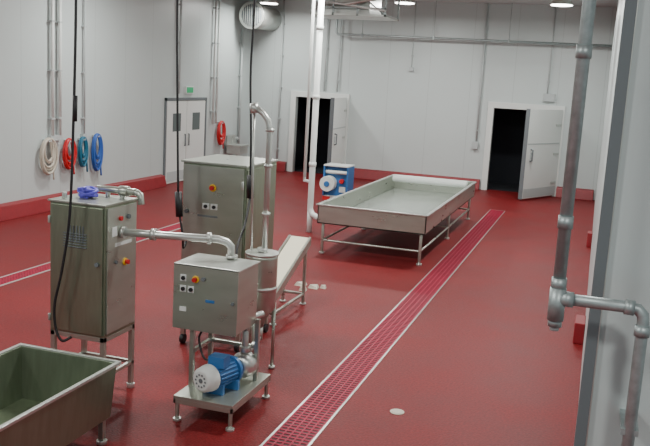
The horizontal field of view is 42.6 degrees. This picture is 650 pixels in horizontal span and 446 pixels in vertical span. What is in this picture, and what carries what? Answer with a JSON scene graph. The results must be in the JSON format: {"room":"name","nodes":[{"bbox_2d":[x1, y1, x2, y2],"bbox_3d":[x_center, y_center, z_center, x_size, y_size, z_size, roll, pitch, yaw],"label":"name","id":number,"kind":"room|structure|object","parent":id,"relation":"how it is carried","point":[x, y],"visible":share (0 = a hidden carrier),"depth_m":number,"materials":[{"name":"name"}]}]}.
{"room":"factory floor","nodes":[
{"label":"factory floor","id":0,"kind":"room"},
{"bbox_2d":[0,0,253,203],"bbox_3d":[-5.998,-2.378,13.440,0.150,4.970,24.150,6,10,17],"label":"wall","id":1,"kind":"structure","parent":0,"point":[131,44],"depth_m":17.66,"materials":[{"name":"white paint"}]},
{"bbox_2d":[39,137,57,179],"bbox_3d":[-5.240,-1.212,15.742,0.152,0.815,0.500,6,10,17],"label":"hose","id":2,"kind":"object","parent":1,"relation":"attached to","point":[53,146],"visible":1,"depth_m":15.70,"materials":[{"name":"beige rubber"}]},
{"bbox_2d":[47,0,62,140],"bbox_3d":[-5.058,-3.378,15.624,0.105,3.650,0.370,6,10,17],"label":"pipe","id":3,"kind":"object","parent":1,"relation":"attached to","point":[59,136],"visible":0.98,"depth_m":15.68,"materials":[{"name":"white plastic"}]},
{"bbox_2d":[62,138,76,173],"bbox_3d":[-5.036,-1.307,16.352,0.152,0.735,0.396,6,10,17],"label":"hose","id":4,"kind":"object","parent":1,"relation":"attached to","point":[65,156],"visible":0.66,"depth_m":16.24,"materials":[{"name":"red rubber"}]},
{"bbox_2d":[77,136,88,171],"bbox_3d":[-4.890,-1.385,16.786,0.152,0.735,0.322,6,10,17],"label":"hose","id":5,"kind":"object","parent":1,"relation":"attached to","point":[82,162],"visible":1,"depth_m":16.73,"materials":[{"name":"teal rubber"}]},
{"bbox_2d":[0,174,166,221],"bbox_3d":[-6.822,0.342,11.262,0.178,0.278,18.750,6,10,17],"label":"baseboard","id":6,"kind":"structure","parent":1,"relation":"attached to","point":[36,205],"depth_m":15.66,"materials":[{"name":"red paint"}]},
{"bbox_2d":[80,0,86,137],"bbox_3d":[-4.778,-3.496,16.508,0.080,3.690,0.120,6,10,17],"label":"pipe","id":7,"kind":"object","parent":1,"relation":"attached to","point":[84,26],"visible":0.97,"depth_m":16.59,"materials":[{"name":"grey metal"}]},
{"bbox_2d":[91,133,102,174],"bbox_3d":[-4.740,-1.417,17.248,0.152,0.894,0.355,6,10,17],"label":"hose","id":8,"kind":"object","parent":1,"relation":"attached to","point":[94,156],"visible":1,"depth_m":17.20,"materials":[{"name":"blue rubber"}]},
{"bbox_2d":[178,0,182,93],"bbox_3d":[-3.510,-4.526,20.134,0.085,2.770,0.090,6,10,17],"label":"pipe","id":9,"kind":"object","parent":1,"relation":"attached to","point":[180,4],"visible":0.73,"depth_m":20.15,"materials":[{"name":"grey metal"}]},
{"bbox_2d":[163,97,206,183],"bbox_3d":[-3.501,-2.107,21.041,0.074,2.100,2.200,6,10,17],"label":"door","id":10,"kind":"structure","parent":1,"relation":"in","point":[192,114],"depth_m":20.88,"materials":[{"name":"grey"}]},
{"bbox_2d":[184,86,193,93],"bbox_3d":[-3.409,-3.342,20.924,0.055,0.180,0.400,6,10,17],"label":"exit sign","id":11,"kind":"object","parent":1,"relation":"attached to","point":[188,89],"visible":1,"depth_m":20.87,"materials":[{"name":"green plastic"}]},
{"bbox_2d":[210,0,220,123],"bbox_3d":[-2.898,-4.425,22.077,0.100,3.570,0.300,6,10,17],"label":"pipe","id":12,"kind":"object","parent":1,"relation":"attached to","point":[216,1],"visible":1,"depth_m":22.07,"materials":[{"name":"white plastic"}]},
{"bbox_2d":[217,121,225,148],"bbox_3d":[-2.866,-2.415,22.808,0.152,0.775,0.458,6,10,17],"label":"hose","id":13,"kind":"object","parent":1,"relation":"attached to","point":[220,141],"visible":1,"depth_m":22.77,"materials":[{"name":"red rubber"}]},
{"bbox_2d":[226,135,249,155],"bbox_3d":[-2.467,-1.934,23.441,0.470,1.050,0.600,6,10,17],"label":"basin","id":14,"kind":"object","parent":1,"relation":"attached to","point":[233,147],"visible":0.85,"depth_m":23.23,"materials":[{"name":"metal"}]},
{"bbox_2d":[236,29,243,143],"bbox_3d":[-2.428,-3.796,23.777,0.105,3.400,0.110,6,10,17],"label":"pipe","id":15,"kind":"object","parent":1,"relation":"attached to","point":[242,32],"visible":0.82,"depth_m":23.73,"materials":[{"name":"grey metal"}]},
{"bbox_2d":[0,171,594,445],"bbox_3d":[0.287,0.645,12.956,13.100,0.100,26.300,6,10,17],"label":"floor","id":16,"kind":"structure","parent":0,"point":[482,364],"depth_m":9.28,"materials":[{"name":"red paint"}]},
{"bbox_2d":[0,343,120,445],"bbox_3d":[-2.264,1.433,5.500,0.900,0.632,1.930,6,10,17],"label":"tub","id":17,"kind":"object","parent":16,"relation":"on","point":[49,396],"visible":1,"depth_m":6.19,"materials":[{"name":"silver metal"}]},
{"bbox_2d":[0,222,180,285],"bbox_3d":[-3.836,0.616,11.523,0.300,0.026,15.034,6,10,17],"label":"floor drain grating","id":18,"kind":"object","parent":16,"relation":"on","point":[10,278],"visible":0.24,"depth_m":11.23,"materials":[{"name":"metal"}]},
{"bbox_2d":[48,185,144,387],"bbox_3d":[-1.920,0.580,7.075,0.664,1.805,0.530,6,10,17],"label":"tall cabinet","id":19,"kind":"object","parent":16,"relation":"on","point":[95,302],"visible":0.81,"depth_m":6.86,"materials":[{"name":"grey metal"}]},
{"bbox_2d":[77,186,98,198],"bbox_3d":[-1.985,-0.260,6.966,0.191,0.096,0.147,6,10,17],"label":"cable bundle","id":20,"kind":"object","parent":19,"relation":"on","point":[86,192],"visible":1,"depth_m":6.91,"materials":[{"name":"blue plastic"}]},
{"bbox_2d":[172,253,270,431],"bbox_3d":[-0.882,0.943,6.944,0.662,1.254,0.820,6,10,17],"label":"pump unit","id":21,"kind":"object","parent":16,"relation":"on","point":[213,294],"visible":1,"depth_m":6.74,"materials":[{"name":"metal"}]},
{"bbox_2d":[119,226,237,258],"bbox_3d":[-1.215,0.167,6.926,0.982,0.231,0.147,3,10,-3],"label":"pipe","id":22,"kind":"object","parent":21,"relation":"on","point":[152,234],"visible":1,"depth_m":6.88,"materials":[{"name":"metal"}]},
{"bbox_2d":[179,154,277,351],"bbox_3d":[-1.022,0.288,8.732,0.710,1.910,0.882,6,10,17],"label":"tall cabinet","id":23,"kind":"object","parent":16,"relation":"on","point":[215,200],"visible":0.58,"depth_m":8.30,"materials":[{"name":"grey metal"}]},
{"bbox_2d":[245,102,278,368],"bbox_3d":[-0.627,0.168,7.722,0.351,2.539,0.514,6,10,17],"label":"vessel","id":24,"kind":"object","parent":16,"relation":"on","point":[268,258],"visible":0.67,"depth_m":7.75,"materials":[{"name":"metal"}]},
{"bbox_2d":[269,235,310,325],"bbox_3d":[-0.543,0.667,9.863,0.350,0.829,1.400,6,10,17],"label":"conveyor","id":25,"kind":"object","parent":16,"relation":"on","point":[292,251],"visible":0.61,"depth_m":10.11,"materials":[{"name":"beige"}]},
{"bbox_2d":[295,282,325,291],"bbox_3d":[-0.226,0.851,11.177,0.440,0.050,0.380,6,10,17],"label":"paper scraps","id":26,"kind":"object","parent":16,"relation":"on","point":[312,286],"visible":0.82,"depth_m":11.20,"materials":[{"name":"beige paper"}]},
{"bbox_2d":[319,163,354,200],"bbox_3d":[0.246,-0.726,17.547,0.588,1.010,0.610,6,10,17],"label":"machine","id":27,"kind":"object","parent":16,"relation":"on","point":[338,178],"visible":0.67,"depth_m":17.40,"materials":[{"name":"blue"}]},
{"bbox_2d":[260,209,504,445],"bbox_3d":[1.267,0.984,11.091,0.350,0.026,17.318,6,10,17],"label":"floor drain grating","id":28,"kind":"object","parent":16,"relation":"on","point":[302,427],"visible":1,"depth_m":8.55,"materials":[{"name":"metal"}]},
{"bbox_2d":[316,174,476,265],"bbox_3d":[1.510,-0.217,15.477,1.810,0.865,5.200,6,10,17],"label":"table","id":29,"kind":"object","parent":16,"relation":"on","point":[394,202],"visible":1,"depth_m":15.05,"materials":[{"name":"grey metal"}]},
{"bbox_2d":[390,409,403,414],"bbox_3d":[0.621,1.623,7.166,0.124,0.009,0.124,6,10,17],"label":"drain cover","id":30,"kind":"object","parent":16,"relation":"on","point":[393,411],"visible":1,"depth_m":7.15,"materials":[{"name":"silver metal"}]},
{"bbox_2d":[573,231,592,344],"bbox_3d":[3.892,0.755,12.460,0.115,0.260,6.600,6,10,17],"label":"curb","id":31,"kind":"object","parent":16,"relation":"on","point":[580,320],"visible":0.94,"depth_m":9.38,"materials":[{"name":"red paint"}]},
{"bbox_2d":[295,97,330,173],"bbox_3d":[0.192,-2.978,25.187,2.300,2.800,1.950,6,10,17],"label":"doorway","id":32,"kind":"structure","parent":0,"point":[324,103],"depth_m":26.12,"materials":[{"name":"black"}]},
{"bbox_2d":[248,0,616,199],"bbox_3d":[3.952,-3.436,22.738,12.900,4.970,0.150,6,10,17],"label":"wall","id":33,"kind":"structure","parent":0,"point":[423,120],"depth_m":22.96,"materials":[{"name":"white paint"}]},
{"bbox_2d":[276,0,284,158],"bbox_3d":[-1.289,-4.165,24.252,0.090,4.650,0.085,6,10,17],"label":"pipe","id":34,"kind":"object","parent":33,"relation":"attached to","point":[282,23],"visible":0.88,"depth_m":24.21,"materials":[{"name":"grey"}]},
{"bbox_2d":[276,161,286,170],"bbox_3d":[-1.686,-1.720,24.717,1.110,0.278,0.178,6,10,17],"label":"baseboard","id":35,"kind":"structure","parent":33,"relation":"attached to","point":[281,165],"depth_m":24.54,"materials":[{"name":"red paint"}]},
{"bbox_2d":[287,91,349,171],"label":"door","id":36,"kind":"structure","parent":33,"relation":"in","point":[339,103],"depth_m":23.59,"materials":[{"name":"white plastic"}]},
{"bbox_2d":[323,19,341,91],"bbox_3d":[0.240,-5.022,23.610,0.480,2.570,0.080,6,10,17],"label":"pipe","id":37,"kind":"object","parent":33,"relation":"attached to","point":[326,47],"visible":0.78,"depth_m":23.62,"materials":[{"name":"grey"}]},
{"bbox_2d":[409,1,416,70],"bbox_3d":[2.439,-5.120,22.859,0.120,1.870,0.080,6,10,17],"label":"pipe","id":38,"kind":"object","parent":33,"relation":"attached to","point":[411,68],"visible":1,"depth_m":22.89,"materials":[{"name":"grey metal"}]},
{"bbox_2d":[354,168,479,189],"bbox_3d":[2.413,-1.258,23.418,3.840,0.278,0.178,6,10,17],"label":"baseboard","id":39,"kind":"structure","parent":33,"relation":"attached to","point":[359,173],"depth_m":23.60,"materials":[{"name":"red paint"}]},
{"bbox_2d":[472,3,488,148],"bbox_3d":[4.206,-3.930,22.448,0.150,3.870,0.090,6,10,17],"label":"pipe","id":40,"kind":"object","parent":33,"relation":"attached to","point":[474,143],"visible":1,"depth_m":22.45,"materials":[{"name":"grey metal"}]},
{"bbox_2d":[481,102,565,198],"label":"door","id":41,"kind":"structure","parent":33,"relation":"in","point":[544,124],"depth_m":21.56,"materials":[{"name":"white plastic"}]},
{"bbox_2d":[543,6,557,101],"bbox_3d":[5.974,-4.423,21.775,0.300,2.470,0.100,6,10,17],"label":"pipe","id":42,"kind":"object","parent":33,"relation":"attached to","point":[546,97],"visible":0.87,"depth_m":21.88,"materials":[{"name":"grey metal"}]},
{"bbox_2d":[555,186,593,200],"bbox_3d":[6.617,-0.784,22.086,0.950,0.278,0.178,6,10,17],"label":"baseboard","id":43,"kind":"structure","parent":33,"relation":"attached to","point":[581,194],"depth_m":21.99,"materials":[{"name":"red paint"}]},
{"bbox_2d":[382,0,617,6],"bbox_3d":[0.572,-4.341,12.082,13.100,0.100,26.300,6,10,17],"label":"ceiling","id":44,"kind":"structure","parent":0,"point":[600,3],"depth_m":21.34,"materials":[{"name":"grey paint"}]},
{"bbox_2d":[53,0,77,341],"bbox_3d":[-2.005,-1.202,6.479,0.222,4.434,0.084,6,10,17],"label":"hanging cable","id":45,"kind":"object","parent":44,"relation":"hanging from","point":[75,98],"visible":1,"depth_m":6.55,"materials":[{"name":"black rubber"}]},
{"bbox_2d":[175,0,186,248],"bbox_3d":[-1.325,-1.675,7.947,0.144,3.934,0.241,6,10,17],"label":"hanging cable","id":46,"kind":"object","parent":44,"relation":"hanging from","point":[178,195],"visible":0.94,"depth_m":8.03,"materials":[{"name":"black rubber"}]},
{"bbox_2d":[235,0,255,254],"bbox_3d":[-0.674,-1.459,7.277,0.101,4.054,1.046,4,10,2],"label":"hanging cable","id":47,"kind":"object","parent":44,"relation":"hanging from","point":[254,2],"visible":0.67,"depth_m":7.82,"materials":[{"name":"black rubber"}]},
{"bbox_2d":[239,0,281,30],"bbox_3d":[-1.783,-5.905,23.405,0.740,0.990,1.435,6,10,17],"label":"ventilation duct","id":48,"kind":"object","parent":44,"relation":"attached to","point":[266,18],"visible":0.89,"depth_m":22.86,"materials":[{"name":"metal"}]},
{"bbox_2d":[259,0,278,4],"bbox_3d":[-1.482,-6.003,22.157,0.520,0.334,0.520,6,10,17],"label":"ceiling lamp","id":49,"kind":"object","parent":44,"relation":"attached to","point":[271,2],"depth_m":22.02,"materials":[{"name":"white plastic"}]},
{"bbox_2d":[303,0,324,232],"bbox_3d":[-0.067,-2.266,14.742,0.707,4.970,0.162,11,12,37],"label":"pipe","id":50,"kind":"object","parent":44,"relation":"attached to","point":[311,214],"visible":0.94,"depth_m":14.86,"materials":[{"name":"white plastic"}]},
{"bbox_2d":[310,0,399,20],"bbox_3d":[0.978,-4.932,18.256,2.334,0.860,1.288,6,10,17],"label":"ceiling ventilation unit","id":51,"kind":"object","parent":44,"relation":"hanging from","point":[335,9],"visible":0.84,"depth_m":18.00,"materials":[{"name":"metal"}]},
{"bbox_2d":[394,0,415,4],"bbox_3d":[1.914,-5.413,19.898,0.520,0.334,0.520,6,10,17],"label":"ceiling lamp","id":52,"kind":"object","parent":44,"relation":"attached to","point":[407,2],"depth_m":19.76,"materials":[{"name":"white plastic"}]},
{"bbox_2d":[335,1,611,46],"bbox_3d":[3.799,-5.338,22.093,7.360,1.025,0.100,6,10,17],"label":"pipe","id":53,"kind":"object","parent":44,"relation":"hanging from","point":[336,30],"visible":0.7,"depth_m":22.17,"materials":[{"name":"grey metal"}]},
{"bbox_2d":[550,0,573,6],"bbox_3d":[5.207,-4.939,18.273,0.520,0.334,0.520,6,10,17],"label":"ceiling lamp","id":54,"kind":"object","parent":44,"relation":"attached to","point":[560,3],"depth_m":18.13,"materials":[{"name":"white plastic"}]},
{"bbox_2d":[487,108,525,191],"bbox_3d":[5.699,-2.356,23.442,2.540,2.800,1.950,6,10,17],"label":"doorway","id":55,"kind":"structure","parent":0,"point":[508,124],"depth_m":24.49,"materials":[{"name":"black"}]},
{"bbox_2d":[578,0,649,445],"bbox_3d":[5.727,-1.523,12.397,2.915,4.970,18.700,6,10,17],"label":"wall","id":56,"kind":"structure","parent":0,"point":[628,272],"depth_m":4.14,"materials":[{"name":"white paint"}]},
{"bbox_2d":[547,0,649,445],"bbox_3d":[1.374,-0.288,3.925,0.474,4.970,0.288,6,10,17],"label":"pipe","id":57,"kind":"object","parent":56,"relation":"attached to","point":[560,298],"visible":1,"depth_m":3.90,"materials":[{"name":"grey"}]},
{"bbox_2d":[574,0,638,445],"bbox_3d":[1.429,-0.320,4.125,0.062,4.970,0.170,6,10,17],"label":"trim","id":58,"kind":"structure","parent":56,"relation":"attached to","point":[630,13],"depth_m":4.10,"materials":[{"name":"grey metal"}]}
]}

